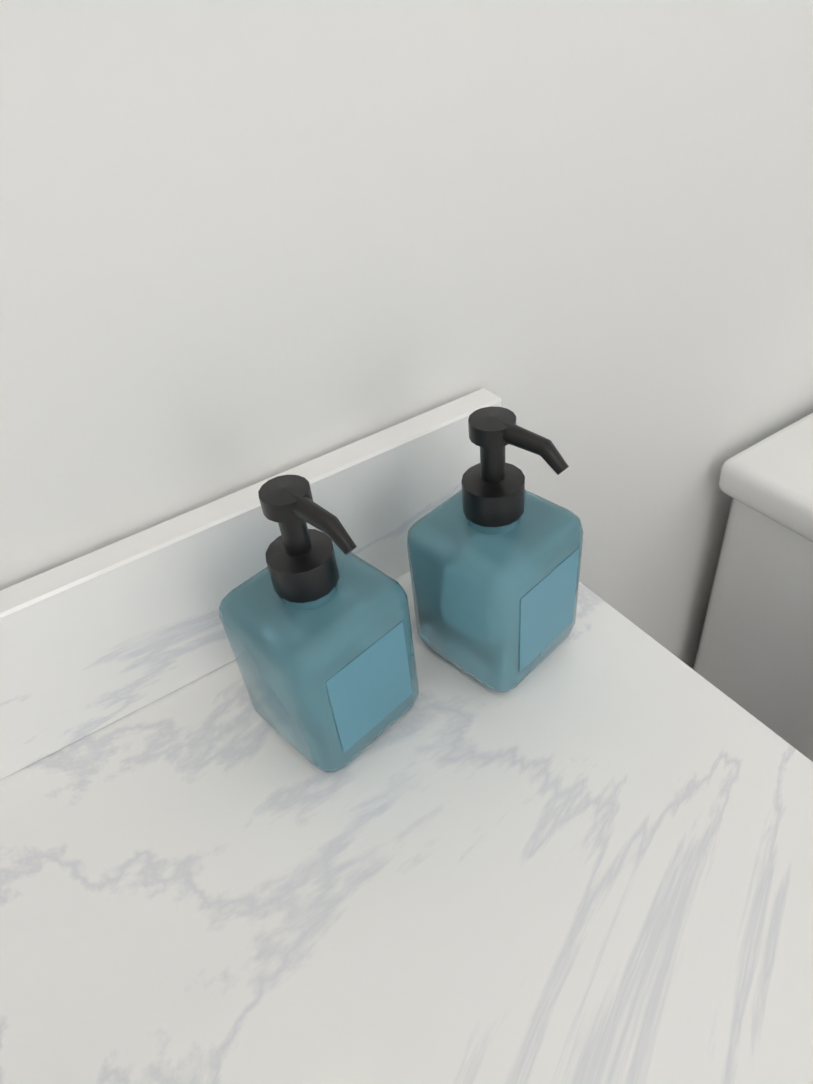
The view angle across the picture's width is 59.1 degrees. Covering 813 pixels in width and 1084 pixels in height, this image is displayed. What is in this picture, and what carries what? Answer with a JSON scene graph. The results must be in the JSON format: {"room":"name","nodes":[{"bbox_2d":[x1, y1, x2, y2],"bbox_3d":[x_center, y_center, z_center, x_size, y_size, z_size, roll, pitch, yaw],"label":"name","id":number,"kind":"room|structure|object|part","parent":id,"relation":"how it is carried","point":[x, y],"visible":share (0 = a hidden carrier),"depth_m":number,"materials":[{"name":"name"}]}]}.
{"room":"bathroom","nodes":[
{"label":"bathroom","id":0,"kind":"room"},
{"bbox_2d":[0,0,812,668],"bbox_3d":[-0.078,-0.282,0.309,2.255,2.410,0.120,-26,44,-21],"label":"wall","id":1,"kind":"structure","parent":0,"point":[246,244],"depth_m":0.37,"materials":[{"name":"white paint"}]},
{"bbox_3d":[0.611,1.206,0.411,2.255,0.100,2.240,-26,44,-21],"label":"floor","id":2,"kind":"structure","parent":0,"visible":0},
{"bbox_2d":[0,388,812,1083],"bbox_3d":[-0.216,0.589,0.349,1.086,1.062,0.551,-26,44,-21],"label":"bathroom vanity","id":3,"kind":"object","parent":2,"relation":"on","point":[582,852],"visible":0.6,"depth_m":0.33,"materials":[{"name":"white stone"}]},
{"bbox_2d":[219,475,418,772],"bbox_3d":[-0.043,0.036,0.347,0.078,0.151,0.072,30,52,35],"label":"soap bottle","id":4,"kind":"object","parent":3,"relation":"on","point":[316,624],"visible":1,"depth_m":0.33,"materials":[{"name":"teal glass"}]},
{"bbox_2d":[407,406,582,691],"bbox_3d":[0.048,0.001,0.375,0.078,0.151,0.072,30,52,35],"label":"soap bottle","id":5,"kind":"object","parent":3,"relation":"on","point":[494,547],"visible":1,"depth_m":0.36,"materials":[{"name":"teal glass"}]},
{"bbox_2d":[693,412,812,761],"bbox_3d":[0.724,0.310,0.750,0.490,0.794,0.739,-26,44,-21],"label":"toilet","id":6,"kind":"object","parent":2,"relation":"on","point":[754,656],"visible":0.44,"depth_m":0.69,"materials":[{"name":"white ceramic"}]},
{"bbox_3d":[0.548,-0.108,0.682,0.490,0.039,0.215,-26,44,-21],"label":"lid","id":7,"kind":"part","parent":6,"relation":"part of","materials":[{"name":"white ceramic"}]}
]}

